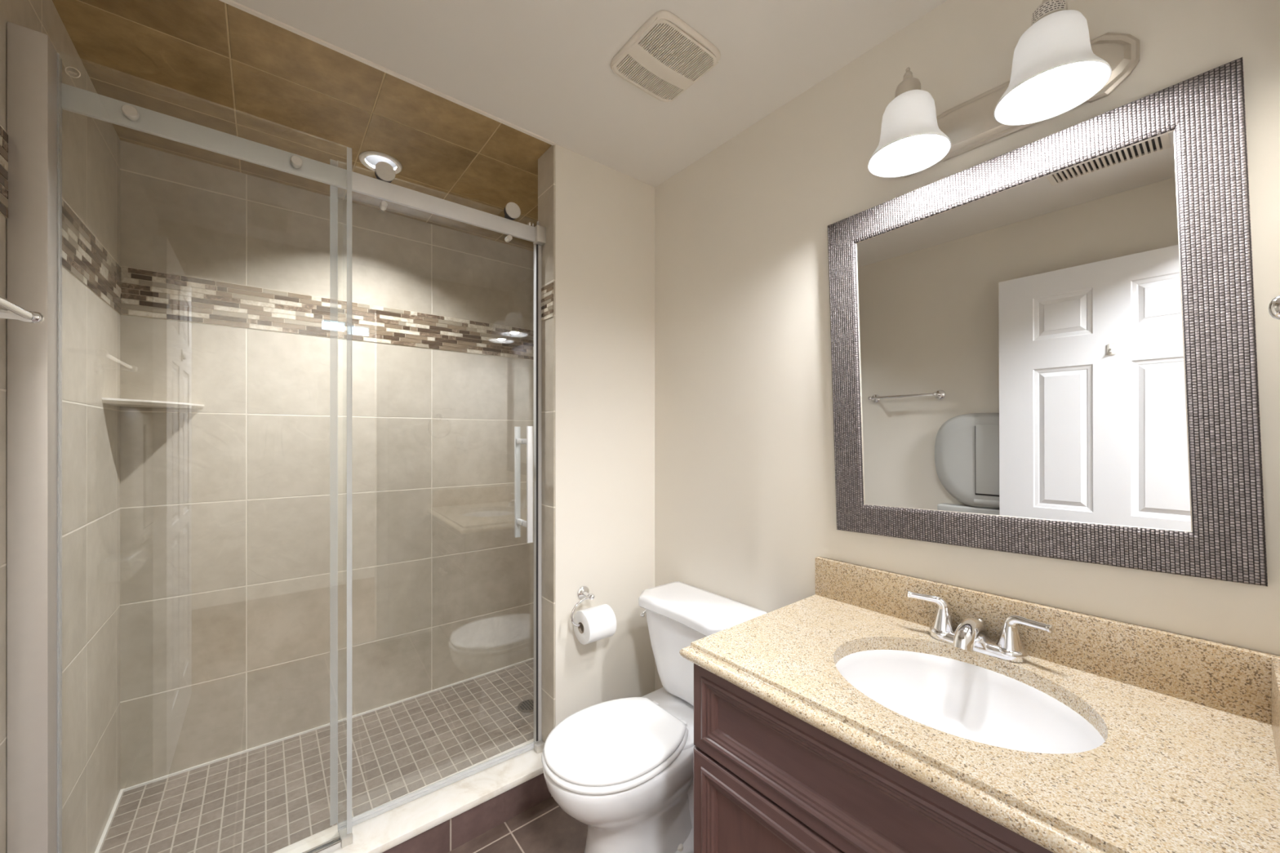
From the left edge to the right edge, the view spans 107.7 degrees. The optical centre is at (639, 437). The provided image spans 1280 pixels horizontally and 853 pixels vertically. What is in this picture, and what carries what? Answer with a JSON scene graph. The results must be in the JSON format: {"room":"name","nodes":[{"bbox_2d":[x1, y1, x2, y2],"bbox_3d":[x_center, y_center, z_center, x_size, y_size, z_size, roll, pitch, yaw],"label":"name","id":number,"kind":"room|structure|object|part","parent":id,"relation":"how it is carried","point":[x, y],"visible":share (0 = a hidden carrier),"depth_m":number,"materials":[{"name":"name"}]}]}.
{"room":"bathroom","nodes":[
{"label":"bathroom","id":0,"kind":"room"},
{"bbox_2d":[0,0,119,852],"bbox_3d":[-1.491,0.120,1.187,0.080,2.240,0.930,0,0,-39],"label":"wall","id":1,"kind":"structure","parent":0,"point":[90,147],"depth_m":1.25,"materials":[{"name":"tile"}]},
{"bbox_2d":[0,125,121,315],"bbox_3d":[-1.458,-0.491,1.213,0.003,0.158,0.930,0,0,-39],"label":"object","id":2,"kind":"structure","parent":1,"relation":"attached to","point":[81,253],"depth_m":1.24,"materials":[{"name":"tile"}]},
{"bbox_2d":[99,659,533,852],"bbox_3d":[-0.891,1.223,1.780,1.598,0.054,0.755,0,0,-39],"label":"floor","id":3,"kind":"structure","parent":0,"point":[271,798],"depth_m":1.66,"materials":[{"name":"tile"}]},
{"bbox_2d":[517,699,533,712],"bbox_3d":[-0.492,1.194,2.079,0.100,0.004,0.100,0,0,-39],"label":"shower drain","id":4,"kind":"object","parent":3,"relation":"on","point":[526,706],"visible":0.76,"depth_m":2.07,"materials":[{"name":"metal"}]},
{"bbox_2d":[120,140,533,790],"bbox_3d":[-1.152,0.120,2.106,1.758,2.240,0.080,0,0,-39],"label":"wall","id":5,"kind":"structure","parent":0,"point":[228,505],"depth_m":1.89,"materials":[{"name":"tile"}]},
{"bbox_2d":[102,397,204,408],"bbox_3d":[-1.598,-0.110,1.551,0.208,0.016,0.228,0,0,-39],"label":"corner shelf","id":6,"kind":"object","parent":5,"relation":"attached to","point":[115,402],"visible":1,"depth_m":1.52,"materials":[{"name":"stone"}]},
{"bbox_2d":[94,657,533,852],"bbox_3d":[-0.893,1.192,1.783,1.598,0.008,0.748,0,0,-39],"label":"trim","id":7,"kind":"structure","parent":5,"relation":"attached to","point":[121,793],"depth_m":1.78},
{"bbox_2d":[120,266,533,359],"bbox_3d":[-1.126,-0.495,2.074,1.598,0.160,0.003,0,0,-39],"label":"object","id":8,"kind":"structure","parent":5,"relation":"attached to","point":[144,293],"depth_m":1.89,"materials":[{"name":"tile"}]},
{"bbox_2d":[52,0,946,251],"bbox_3d":[-0.379,-1.025,1.143,1.758,0.050,2.550,0,0,-39],"label":"ceiling","id":9,"kind":"structure","parent":0,"point":[542,68],"depth_m":1.30,"materials":[{"name":"paint"}]},
{"bbox_2d":[359,151,402,173],"bbox_3d":[-0.943,-1.031,1.703,0.138,0.078,0.138,0,0,-39],"label":"recessed light","id":10,"kind":"object","parent":9,"relation":"in","point":[369,159],"visible":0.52,"depth_m":1.72,"materials":[{"name":"white plastic"}]},
{"bbox_2d":[610,9,720,102],"bbox_3d":[0.066,-0.993,1.240,0.226,0.014,0.231,0,0,-39],"label":"ceiling vent","id":11,"kind":"object","parent":9,"relation":"in","point":[666,55],"visible":1,"depth_m":1.22,"materials":[{"name":"plastic"}]},
{"bbox_2d":[448,796,587,852],"bbox_3d":[-0.073,1.245,0.761,1.758,0.050,1.570,0,0,-39],"label":"floor","id":12,"kind":"structure","parent":0,"point":[544,828],"depth_m":1.43,"materials":[{"name":"tile"}]},
{"bbox_2d":[541,581,767,852],"bbox_3d":[0.022,0.877,1.396,0.654,0.685,0.424,0,0,-39],"label":"toilet","id":13,"kind":"object","parent":12,"relation":"on","point":[623,769],"visible":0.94,"depth_m":1.30,"materials":[{"name":"white ceramic"}]},
{"bbox_3d":[-0.070,0.863,1.321,0.417,0.018,0.338,0,0,-39],"label":"seat","id":14,"kind":"part","parent":13,"relation":"part of","materials":[{"name":"white plastic"}]},
{"bbox_3d":[-0.075,0.842,1.316,0.394,0.022,0.328,0,0,-39],"label":"lid","id":15,"kind":"part","parent":13,"relation":"part of","materials":[{"name":"white plastic"}]},
{"bbox_3d":[-0.032,1.046,1.351,0.505,0.348,0.334,0,0,-39],"label":"bowl","id":16,"kind":"part","parent":13,"relation":"part of","materials":[{"name":"white ceramic"}]},
{"bbox_3d":[0.021,0.618,1.645,0.042,0.031,0.021,0,0,6],"label":"flush lever","id":17,"kind":"part","parent":13,"relation":"part of","materials":[{"name":"silver metal"}]},
{"bbox_3d":[0.187,0.718,1.527,0.197,0.279,0.388,0,0,-39],"label":"tank","id":18,"kind":"part","parent":13,"relation":"part of","materials":[{"name":"white ceramic"}]},
{"bbox_3d":[0.185,0.556,1.525,0.228,0.043,0.422,0,0,-39],"label":"tank lid","id":19,"kind":"part","parent":13,"relation":"part of","materials":[{"name":"white ceramic"}]},
{"bbox_2d":[693,663,1053,852],"bbox_3d":[0.539,0.848,0.849,0.526,0.744,0.780,0,0,-39],"label":"vanity cabinet","id":20,"kind":"object","parent":12,"relation":"on","point":[766,780],"visible":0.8,"depth_m":0.81,"materials":[{"name":"brown wood"}]},
{"bbox_3d":[0.240,0.894,0.860,0.024,0.451,0.388,0,0,-39],"label":"door","id":21,"kind":"part","parent":20,"relation":"part of","materials":[{"name":"brown wood"}]},
{"bbox_2d":[679,556,1279,852],"bbox_3d":[0.538,0.406,0.858,0.523,0.139,0.796,0,0,-39],"label":"countertop","id":22,"kind":"structure","parent":20,"relation":"on","point":[1188,761],"depth_m":0.73,"materials":[{"name":"stone"}]},
{"bbox_2d":[835,649,1105,754],"bbox_3d":[0.558,0.534,0.840,0.384,0.144,0.436,0,0,-39],"label":"undermount sink","id":23,"kind":"object","parent":22,"relation":"in","point":[960,699],"visible":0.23,"depth_m":0.94,"materials":[{"name":"white ceramic"}]},
{"bbox_2d":[906,591,1053,662],"bbox_3d":[0.681,0.395,0.963,0.124,0.089,0.256,0,0,-39],"label":"faucet","id":24,"kind":"object","parent":22,"relation":"on","point":[971,634],"visible":1,"depth_m":0.94,"materials":[{"name":"silver metal"}]},
{"bbox_3d":[0.650,0.385,1.044,0.092,0.069,0.043,0,0,45],"label":"lever handle","id":25,"kind":"part","parent":24,"relation":"part of","materials":[{"name":"silver metal"}]},
{"bbox_3d":[0.677,0.403,0.960,0.114,0.056,0.044,0,0,-39],"label":"spout","id":26,"kind":"part","parent":24,"relation":"part of","materials":[{"name":"silver metal"}]},
{"bbox_3d":[0.724,0.404,0.998,0.013,0.036,0.013,0,0,-12],"label":"lift rod","id":27,"kind":"part","parent":24,"relation":"part of","materials":[{"name":"silver metal"}]},
{"bbox_3d":[0.754,0.385,0.915,0.043,0.069,0.092,0,0,-32],"label":"lever handle","id":28,"kind":"part","parent":24,"relation":"part of","materials":[{"name":"silver metal"}]},
{"bbox_2d":[555,144,654,726],"bbox_3d":[-0.150,0.110,1.778,0.445,2.220,0.114,0,0,-39],"label":"wall","id":29,"kind":"structure","parent":0,"point":[605,215],"depth_m":1.72,"materials":[{"name":"paint"}]},
{"bbox_2d":[219,0,555,145],"bbox_3d":[-0.739,-0.997,1.234,1.151,0.005,0.012,0,0,-39],"label":"trim","id":30,"kind":"structure","parent":29,"relation":"attached to","point":[235,4],"depth_m":1.25,"materials":[{"name":"paint"}]},
{"bbox_2d":[272,738,543,852],"bbox_3d":[-0.786,1.111,1.289,1.147,0.022,0.158,0,0,-39],"label":"shower curb","id":31,"kind":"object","parent":29,"relation":"attached to","point":[379,829],"depth_m":1.40,"materials":[{"name":"stone"}]},
{"bbox_2d":[6,21,546,852],"bbox_3d":[-0.793,0.156,1.296,1.150,1.888,0.101,0,0,-41],"label":"shower door frame","id":32,"kind":"structure","parent":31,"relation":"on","point":[33,60],"depth_m":0.90,"materials":[{"name":"silver glass"}]},
{"bbox_3d":[-0.782,-0.706,1.301,1.064,0.050,0.012,0,0,-39],"label":"rail","id":33,"kind":"part","parent":32,"relation":"part of","materials":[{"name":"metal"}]},
{"bbox_3d":[-0.991,0.153,1.115,0.518,1.882,0.008,0,0,-39],"label":"fixed panel","id":34,"kind":"part","parent":32,"relation":"part of","materials":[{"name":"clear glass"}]},
{"bbox_2d":[337,160,533,825],"bbox_3d":[-0.608,0.157,1.478,0.620,1.879,0.116,0,0,-37],"label":"door","id":35,"kind":"structure","parent":32,"relation":"attached to","point":[384,171],"depth_m":1.57,"materials":[{"name":"silver glass"}]},
{"bbox_3d":[-0.425,0.161,1.655,0.019,0.395,0.054,0,0,-37],"label":"handle","id":36,"kind":"part","parent":35,"relation":"part of","materials":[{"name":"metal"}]},
{"bbox_3d":[-0.388,0.161,1.605,0.019,0.395,0.054,0,0,-37],"label":"handle","id":37,"kind":"part","parent":35,"relation":"part of","materials":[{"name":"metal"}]},
{"bbox_2d":[382,773,551,852],"bbox_3d":[-0.785,1.181,1.288,1.147,0.118,0.145,0,0,-39],"label":"trim","id":38,"kind":"structure","parent":29,"relation":"attached to","point":[446,837],"depth_m":1.43,"materials":[{"name":"tile"}]},
{"bbox_2d":[537,144,555,742],"bbox_3d":[-0.155,0.120,1.779,0.451,2.240,0.118,0,0,-39],"label":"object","id":39,"kind":"object","parent":29,"relation":"attached to","point":[546,162],"visible":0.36,"depth_m":1.62,"materials":[{"name":"tile"}]},
{"bbox_2d":[541,281,553,321],"bbox_3d":[-0.332,-0.469,1.638,0.003,0.118,0.117,0,0,-39],"label":"trim","id":40,"kind":"structure","parent":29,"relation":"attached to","point":[547,291],"depth_m":1.62,"materials":[{"name":"tile"}]},
{"bbox_2d":[570,586,595,626],"bbox_3d":[-0.181,0.585,1.635,0.167,0.112,0.070,0,0,-39],"label":"toilet paper holder","id":41,"kind":"object","parent":29,"relation":"attached to","point":[583,593],"visible":0.7,"depth_m":1.62,"materials":[{"name":"silver metal"}]},
{"bbox_3d":[-0.166,0.595,1.616,0.167,0.093,0.015,0,0,-39],"label":"arm","id":42,"kind":"part","parent":41,"relation":"part of","materials":[{"name":"silver metal"}]},
{"bbox_3d":[-0.179,0.552,1.631,0.021,0.021,0.060,0,0,-39],"label":"post","id":43,"kind":"part","parent":41,"relation":"part of","materials":[{"name":"silver metal"}]},
{"bbox_2d":[573,604,616,644],"bbox_3d":[-0.157,0.646,1.618,0.112,0.109,0.109,0,0,-39],"label":"toilet paper roll","id":44,"kind":"object","parent":41,"relation":"hanging from","point":[598,622],"visible":0.97,"depth_m":1.58,"materials":[{"name":"paper"}]},
{"bbox_2d":[654,0,1279,690],"bbox_3d":[0.544,0.110,1.332,0.080,2.220,1.690,0,0,-39],"label":"wall","id":45,"kind":"structure","parent":0,"point":[745,491],"depth_m":1.32,"materials":[{"name":"paint"}]},
{"bbox_2d":[867,0,1139,177],"bbox_3d":[0.672,-0.697,0.934,0.218,0.194,0.431,0,0,-39],"label":"vanity light","id":46,"kind":"object","parent":45,"relation":"attached to","point":[1056,69],"visible":1,"depth_m":0.88,"materials":[{"name":"white glass"}]},
{"bbox_3d":[0.576,-0.663,1.005,0.060,0.114,0.060,0,0,-39],"label":"bulb","id":47,"kind":"part","parent":46,"relation":"part of","materials":[{"name":"white glass"}]},
{"bbox_3d":[0.576,-0.663,1.005,0.156,0.124,0.156,0,0,-39],"label":"lamp shade","id":48,"kind":"part","parent":46,"relation":"part of","materials":[{"name":"white glass"}]},
{"bbox_2d":[1032,0,1065,22],"bbox_3d":[0.708,-0.742,0.810,0.043,0.017,0.012,0,0,43],"label":"holder","id":49,"kind":"object","parent":46,"relation":"on","point":[1047,7],"depth_m":0.81,"materials":[{"name":"silver metal"}]},
{"bbox_3d":[0.721,-0.663,0.824,0.060,0.114,0.060,0,0,-39],"label":"bulb","id":50,"kind":"part","parent":46,"relation":"part of","materials":[{"name":"white glass"}]},
{"bbox_3d":[0.721,-0.663,0.824,0.156,0.124,0.156,0,0,-39],"label":"lamp shade","id":51,"kind":"part","parent":46,"relation":"part of","materials":[{"name":"white glass"}]},
{"bbox_2d":[827,57,1267,586],"bbox_3d":[0.743,-0.173,1.001,0.024,0.826,0.694,-1,-1,-39],"label":"wall mirror","id":52,"kind":"object","parent":45,"relation":"attached to","point":[1046,347],"visible":1,"depth_m":0.90,"materials":[{"name":"metal"}]},
{"bbox_2d":[856,131,1191,531],"bbox_3d":[0.746,-0.173,1.003,0.006,0.726,0.594,0,-1,-39],"label":"mirror glass","id":53,"kind":"object","parent":52,"relation":"attached to","point":[1024,331],"depth_m":0.94,"materials":[{"name":"clear mirror"}]},
{"bbox_2d":[815,556,1279,724],"bbox_3d":[0.740,0.388,1.009,0.019,0.104,0.778,0,0,-39],"label":"backsplash","id":54,"kind":"structure","parent":45,"relation":"attached to","point":[1228,678],"depth_m":0.86,"materials":[{"name":"stone"}]},
{"bbox_3d":[-0.718,0.110,0.224,0.080,2.220,1.540,0,0,-39],"label":"wall","id":55,"kind":"structure","parent":0,"visible":0},
{"bbox_2d":[0,295,44,323],"bbox_3d":[-0.956,-0.205,0.651,0.082,0.052,0.387,0,0,-39],"label":"towel bar","id":56,"kind":"object","parent":55,"relation":"attached to","point":[14,311],"visible":1,"depth_m":0.78,"materials":[{"name":"silver metal"}]},
{"bbox_3d":[-1.057,-0.205,0.785,0.072,0.021,0.021,0,0,-39],"label":"post","id":57,"kind":"part","parent":56,"relation":"part of","materials":[{"name":"silver metal"}]},
{"bbox_3d":[0.393,0.110,0.179,1.598,2.220,0.080,0,0,-39],"label":"wall","id":58,"kind":"structure","parent":0,"visible":0},
{"bbox_2d":[1268,295,1279,319],"bbox_3d":[0.625,-0.071,0.441,0.139,0.158,0.038,0,0,-39],"label":"towel ring","id":59,"kind":"object","parent":58,"relation":"attached to","point":[1274,305],"visible":1,"depth_m":0.45,"materials":[{"name":"silver metal"}]}
]}

